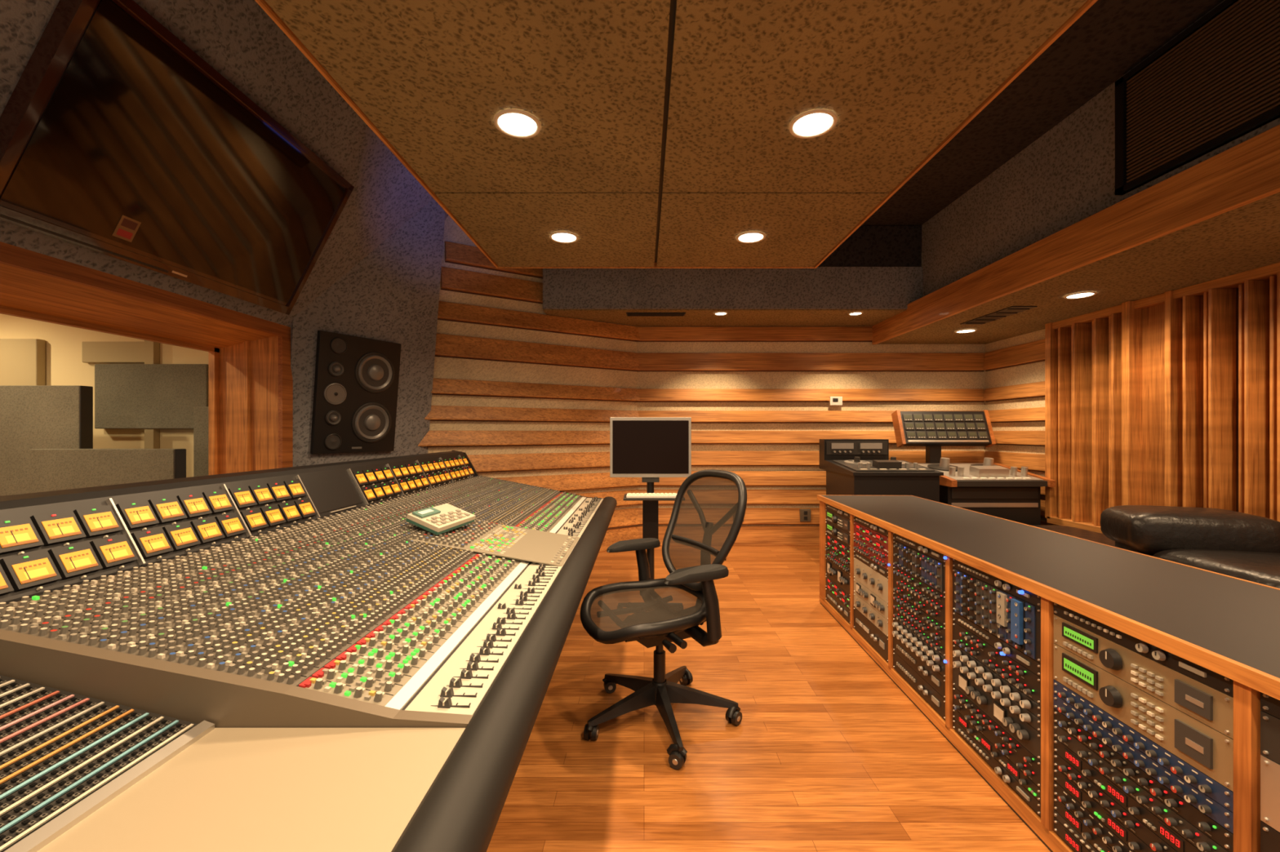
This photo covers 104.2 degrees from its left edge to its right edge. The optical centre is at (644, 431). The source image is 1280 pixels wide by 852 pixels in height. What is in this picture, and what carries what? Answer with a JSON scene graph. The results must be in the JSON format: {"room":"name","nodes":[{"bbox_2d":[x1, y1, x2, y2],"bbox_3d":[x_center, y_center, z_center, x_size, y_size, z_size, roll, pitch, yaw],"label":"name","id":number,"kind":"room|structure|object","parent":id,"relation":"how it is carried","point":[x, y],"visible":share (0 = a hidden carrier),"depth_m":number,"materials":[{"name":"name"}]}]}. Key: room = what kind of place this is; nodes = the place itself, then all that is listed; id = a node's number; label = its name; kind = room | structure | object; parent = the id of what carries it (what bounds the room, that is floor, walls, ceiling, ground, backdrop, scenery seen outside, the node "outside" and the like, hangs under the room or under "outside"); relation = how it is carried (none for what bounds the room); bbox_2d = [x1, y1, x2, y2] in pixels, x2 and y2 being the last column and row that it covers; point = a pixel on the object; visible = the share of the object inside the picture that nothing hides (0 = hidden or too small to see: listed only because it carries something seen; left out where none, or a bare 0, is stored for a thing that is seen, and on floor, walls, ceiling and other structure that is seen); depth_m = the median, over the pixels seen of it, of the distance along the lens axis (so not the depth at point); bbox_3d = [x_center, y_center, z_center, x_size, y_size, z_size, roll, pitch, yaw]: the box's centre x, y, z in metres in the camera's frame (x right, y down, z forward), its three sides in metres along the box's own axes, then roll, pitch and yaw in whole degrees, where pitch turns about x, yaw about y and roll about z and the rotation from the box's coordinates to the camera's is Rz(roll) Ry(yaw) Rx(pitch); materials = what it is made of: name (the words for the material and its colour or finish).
{"room":"studio","nodes":[
{"label":"studio","id":0,"kind":"room"},
{"bbox_2d":[0,313,208,477],"bbox_3d":[-5.615,-0.075,1.740,5.330,2.750,6.680,0,0,0],"label":"wall","id":1,"kind":"structure","parent":0,"point":[64,366],"depth_m":5.00,"materials":[{"name":"beige paint"}]},
{"bbox_2d":[0,338,45,385],"bbox_3d":[-6.600,-0.560,4.955,1.200,0.720,0.080,0,0,0],"label":"wall panel","id":2,"kind":"object","parent":1,"relation":"attached to","point":[22,361],"visible":0.55,"depth_m":4.92,"materials":[{"name":"beige fabric"}]},
{"bbox_2d":[81,341,144,363],"bbox_3d":[-5.250,-0.795,4.975,0.700,0.210,0.040,0,0,0],"label":"wall panel","id":3,"kind":"object","parent":1,"relation":"attached to","point":[92,352],"visible":0.95,"depth_m":4.96,"materials":[{"name":"beige fabric"}]},
{"bbox_2d":[94,364,208,428],"bbox_3d":[-4.875,-0.350,4.955,1.110,0.640,0.080,0,0,0],"label":"wall panel","id":4,"kind":"object","parent":1,"relation":"attached to","point":[127,396],"visible":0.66,"depth_m":4.92,"materials":[{"name":"fabric"}]},
{"bbox_2d":[144,340,159,448],"bbox_3d":[-4.905,-0.075,4.963,0.090,2.750,0.065,0,0,0],"label":"column","id":5,"kind":"structure","parent":0,"point":[152,349],"depth_m":4.93,"materials":[{"name":"beige fabric"}]},
{"bbox_2d":[0,0,448,327],"bbox_3d":[-2.369,-1.415,1.575,1.143,1.370,6.350,0,0,0],"label":"wall","id":6,"kind":"structure","parent":0,"point":[238,39],"depth_m":2.63,"materials":[{"name":"grey fabric"}]},
{"bbox_2d":[0,0,354,315],"bbox_3d":[-2.169,-1.214,2.525,0.497,0.882,1.550,0,0,0],"label":"television","id":7,"kind":"object","parent":6,"relation":"attached to","point":[118,140],"visible":1,"depth_m":2.17,"materials":[{"name":"brown"}]},
{"bbox_2d":[290,199,445,466],"bbox_3d":[-2.249,-0.344,4.020,0.508,3.591,1.160,0,0,29],"label":"wall","id":8,"kind":"structure","parent":0,"point":[392,295],"depth_m":4.08,"materials":[{"name":"grey fabric"}]},
{"bbox_2d":[310,330,401,454],"bbox_3d":[-2.235,-0.286,3.897,0.429,0.899,0.623,0,0,0],"label":"monitor speaker","id":9,"kind":"object","parent":8,"relation":"attached to","point":[356,380],"visible":1,"depth_m":3.85},
{"bbox_2d":[427,215,636,529],"bbox_3d":[-1.142,-0.375,5.088,2.450,3.350,0.080,0,0,-32],"label":"wall","id":10,"kind":"structure","parent":0,"point":[444,367],"depth_m":4.99,"materials":[{"name":"beige fabric"}]},
{"bbox_2d":[417,240,639,551],"bbox_3d":[-1.121,-0.230,5.019,2.487,3.060,0.060,0,0,-32],"label":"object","id":11,"kind":"structure","parent":10,"relation":"attached to","point":[455,280],"depth_m":4.99,"materials":[{"name":"brown wood"}]},
{"bbox_2d":[254,0,1097,268],"bbox_3d":[0.095,-1.662,1.472,2.488,0.776,4.814,0,0,0],"label":"ceiling","id":12,"kind":"structure","parent":0,"point":[664,138],"depth_m":1.95,"materials":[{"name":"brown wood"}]},
{"bbox_2d":[493,108,541,138],"bbox_3d":[-0.525,-1.274,2.065,0.190,0.007,0.190,0,0,0],"label":"recessed light","id":13,"kind":"object","parent":12,"relation":"in","point":[516,123],"visible":1,"depth_m":2.06,"materials":[{"name":"beige"}]},
{"bbox_2d":[549,231,578,243],"bbox_3d":[-0.525,-1.274,3.265,0.190,0.007,0.190,0,0,0],"label":"recessed light","id":14,"kind":"object","parent":12,"relation":"in","point":[562,237],"visible":1,"depth_m":3.26,"materials":[{"name":"beige"}]},
{"bbox_2d":[736,231,765,243],"bbox_3d":[0.700,-1.274,3.265,0.190,0.007,0.190,0,0,0],"label":"recessed light","id":15,"kind":"object","parent":12,"relation":"in","point":[752,237],"visible":1,"depth_m":3.26,"materials":[{"name":"beige"}]},
{"bbox_2d":[789,108,837,138],"bbox_3d":[0.700,-1.274,2.065,0.190,0.007,0.190,0,0,0],"label":"recessed light","id":16,"kind":"object","parent":12,"relation":"in","point":[813,123],"visible":1,"depth_m":2.06,"materials":[{"name":"beige"}]},
{"bbox_2d":[542,226,922,326],"bbox_3d":[0.875,-1.623,5.303,3.750,0.835,0.776,0,0,0],"label":"soffit","id":17,"kind":"structure","parent":0,"point":[877,271],"depth_m":4.92,"materials":[{"name":"fabric"}]},
{"bbox_2d":[626,312,685,316],"bbox_3d":[0.120,-1.197,5.080,0.600,0.012,0.120,0,0,0],"label":"ceiling vent","id":18,"kind":"object","parent":17,"relation":"attached to","point":[628,314],"visible":1,"depth_m":5.06,"materials":[{"name":"grey metal"}]},
{"bbox_2d":[714,311,727,315],"bbox_3d":[0.780,-1.200,5.060,0.134,0.007,0.134,0,0,0],"label":"recessed light","id":19,"kind":"object","parent":17,"relation":"attached to","point":[719,313],"visible":1,"depth_m":5.07,"materials":[{"name":"beige"}]},
{"bbox_2d":[848,311,862,315],"bbox_3d":[2.150,-1.200,5.060,0.134,0.007,0.134,0,0,0],"label":"recessed light","id":20,"kind":"object","parent":17,"relation":"attached to","point":[853,313],"visible":1,"depth_m":5.07,"materials":[{"name":"beige"}]},
{"bbox_2d":[486,546,1050,851],"bbox_3d":[0.725,1.325,2.075,6.450,0.050,7.350,0,0,0],"label":"floor","id":21,"kind":"structure","parent":0,"point":[826,753],"depth_m":2.02,"materials":[{"name":"brown wood"}]},
{"bbox_2d":[0,675,465,851],"bbox_3d":[-0.849,0.864,0.534,1.023,0.873,0.828,0,0,0],"label":"desk","id":22,"kind":"object","parent":21,"relation":"on","point":[78,773],"visible":1,"depth_m":0.79,"materials":[{"name":"beige"}]},
{"bbox_2d":[0,450,617,851],"bbox_3d":[-0.939,0.728,2.140,1.423,1.145,4.080,0,0,0],"label":"mixing console","id":23,"kind":"object","parent":21,"relation":"on","point":[300,597],"visible":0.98,"depth_m":1.26,"materials":[{"name":"black plastic"}]},
{"bbox_2d":[405,503,475,535],"bbox_3d":[-0.932,0.399,2.300,0.171,0.098,0.273,0,0,15],"label":"remote control","id":24,"kind":"object","parent":23,"relation":"on","point":[440,519],"visible":1,"depth_m":2.24,"materials":[{"name":"white plastic"}]},
{"bbox_2d":[609,417,691,579],"bbox_3d":[0.045,0.600,3.491,0.560,1.400,0.562,0,0,0],"label":"computer monitor","id":25,"kind":"object","parent":21,"relation":"on","point":[650,449],"visible":0.77,"depth_m":3.42,"materials":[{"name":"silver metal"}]},
{"bbox_2d":[579,469,746,769],"bbox_3d":[0.081,0.743,2.264,0.745,1.114,0.730,0,0,0],"label":"office chair","id":26,"kind":"object","parent":21,"relation":"on","point":[707,517],"visible":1,"depth_m":2.24,"materials":[{"name":"black plastic"}]},
{"bbox_2d":[819,439,943,502],"bbox_3d":[2.310,0.690,4.960,0.820,1.220,0.880,0,0,0],"label":"deck","id":27,"kind":"object","parent":21,"relation":"on","point":[853,467],"visible":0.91,"depth_m":4.66,"materials":[{"name":"black plastic"}]},
{"bbox_2d":[891,409,1055,525],"bbox_3d":[3.203,0.534,4.953,1.035,1.532,0.906,0,0,0],"label":"machine","id":28,"kind":"object","parent":21,"relation":"on","point":[989,487],"visible":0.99,"depth_m":4.69,"materials":[{"name":"black plastic"}]},
{"bbox_2d":[817,494,1279,851],"bbox_3d":[1.609,0.890,2.112,0.713,0.819,3.332,0,0,2],"label":"base cabinet","id":29,"kind":"object","parent":21,"relation":"on","point":[1113,699],"visible":1,"depth_m":1.53,"materials":[{"name":"grey laminate"}]},
{"bbox_2d":[1032,505,1279,588],"bbox_3d":[3.294,0.882,2.930,0.792,0.835,2.900,0,0,0],"label":"leather sofa","id":30,"kind":"object","parent":21,"relation":"on","point":[1237,544],"visible":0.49,"depth_m":2.82,"materials":[{"name":"black leather"}]},
{"bbox_2d":[636,342,984,526],"bbox_3d":[1.935,-0.375,5.750,4.030,3.350,0.100,0,0,0],"label":"wall","id":31,"kind":"structure","parent":0,"point":[645,380],"depth_m":5.70,"materials":[{"name":"beige fabric"}]},
{"bbox_2d":[799,509,810,521],"bbox_3d":[1.830,0.950,5.668,0.120,0.140,0.064,0,0,0],"label":"wall outlet","id":32,"kind":"object","parent":31,"relation":"attached to","point":[805,514],"visible":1,"depth_m":5.64,"materials":[{"name":"brown metal"}]},
{"bbox_2d":[637,326,984,546],"bbox_3d":[1.890,0.050,5.675,3.980,2.500,0.050,0,0,0],"label":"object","id":33,"kind":"structure","parent":31,"relation":"attached to","point":[648,362],"depth_m":5.66,"materials":[{"name":"brown wood"}]},
{"bbox_2d":[828,396,842,405],"bbox_3d":[2.180,-0.350,5.670,0.140,0.100,0.060,0,0,0],"label":"thermostat","id":34,"kind":"object","parent":31,"relation":"attached to","point":[834,401],"visible":1,"depth_m":5.64,"materials":[{"name":"white plastic"}]},
{"bbox_2d":[984,328,1046,521],"bbox_3d":[3.940,0.125,2.050,0.080,2.350,7.300,0,0,0],"label":"wall","id":35,"kind":"structure","parent":0,"point":[1034,372],"depth_m":5.20,"materials":[{"name":"beige fabric"}]},
{"bbox_2d":[983,338,1057,525],"bbox_3d":[3.875,0.200,5.140,0.050,2.200,1.040,0,0,0],"label":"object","id":36,"kind":"structure","parent":35,"relation":"attached to","point":[1033,352],"depth_m":5.13,"materials":[{"name":"brown wood"}]},
{"bbox_2d":[1044,262,1279,533],"bbox_3d":[3.800,-0.080,2.810,0.200,1.840,3.620,0,0,0],"label":"acoustic panel","id":37,"kind":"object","parent":35,"relation":"attached to","point":[1171,398],"depth_m":3.54,"materials":[{"name":"brown wood"}]},
{"bbox_2d":[860,0,1223,226],"bbox_3d":[0.675,-2.085,2.100,6.550,0.070,7.400,0,0,0],"label":"ceiling","id":38,"kind":"structure","parent":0,"point":[1112,37],"depth_m":3.02,"materials":[{"name":"black plastic"}]},
{"bbox_2d":[871,0,1279,344],"bbox_3d":[3.250,-1.522,2.040,1.300,1.055,7.280,0,0,0],"label":"soffit","id":39,"kind":"structure","parent":0,"point":[1049,224],"depth_m":3.21,"materials":[{"name":"wood"}]},
{"bbox_2d":[955,328,977,333],"bbox_3d":[3.180,-0.995,4.920,0.183,0.007,0.183,0,0,0],"label":"recessed light","id":40,"kind":"object","parent":39,"relation":"attached to","point":[966,331],"visible":1,"depth_m":4.91,"materials":[{"name":"beige"}]},
{"bbox_2d":[960,306,1037,324],"bbox_3d":[3.020,-0.992,4.275,0.200,0.012,0.650,0,0,0],"label":"ceiling vent","id":41,"kind":"object","parent":39,"relation":"attached to","point":[1011,310],"visible":1,"depth_m":4.24,"materials":[{"name":"grey metal"}]},
{"bbox_2d":[1063,291,1097,298],"bbox_3d":[3.180,-0.995,3.630,0.183,0.007,0.183,0,0,0],"label":"recessed light","id":42,"kind":"object","parent":39,"relation":"attached to","point":[1086,294],"visible":1,"depth_m":3.62,"materials":[{"name":"beige"}]},
{"bbox_2d":[1115,0,1279,195],"bbox_3d":[2.728,-1.685,2.030,0.045,0.650,1.660,0,0,0],"label":"air return grille","id":43,"kind":"object","parent":39,"relation":"attached to","point":[1216,82],"visible":1,"depth_m":2.44,"materials":[{"name":"black metal"}]},
{"bbox_3d":[-5.570,1.325,1.700,5.260,0.050,6.600,0,0,0],"label":"floor","id":44,"kind":"structure","parent":0,"visible":0},
{"bbox_2d":[0,385,93,496],"bbox_3d":[-5.534,0.450,4.350,1.332,1.700,0.460,0,0,0],"label":"panel","id":45,"kind":"object","parent":44,"relation":"on","point":[32,416],"visible":0.31,"depth_m":4.30,"materials":[{"name":"fabric"}]},
{"bbox_2d":[30,448,186,493],"bbox_3d":[-4.354,0.720,4.050,1.172,1.160,0.460,0,0,0],"label":"panel","id":46,"kind":"object","parent":44,"relation":"on","point":[51,469],"visible":0.28,"depth_m":4.00,"materials":[{"name":"fabric"}]},
{"bbox_2d":[193,406,208,476],"bbox_3d":[-3.779,0.535,4.600,0.682,1.530,0.460,0,0,0],"label":"panel","id":47,"kind":"object","parent":44,"relation":"on","point":[200,413],"visible":0.05,"depth_m":4.55,"materials":[{"name":"fabric"}]},
{"bbox_3d":[-2.720,0.275,0.960,0.440,2.050,5.120,0,0,0],"label":"wall","id":48,"kind":"structure","parent":0,"visible":0},
{"bbox_2d":[0,241,293,475],"bbox_3d":[-2.700,-0.115,1.810,0.480,1.230,3.420,0,0,0],"label":"window frame","id":49,"kind":"structure","parent":48,"relation":"in","point":[251,380],"depth_m":3.06,"materials":[{"name":"brown wood"}]}
]}

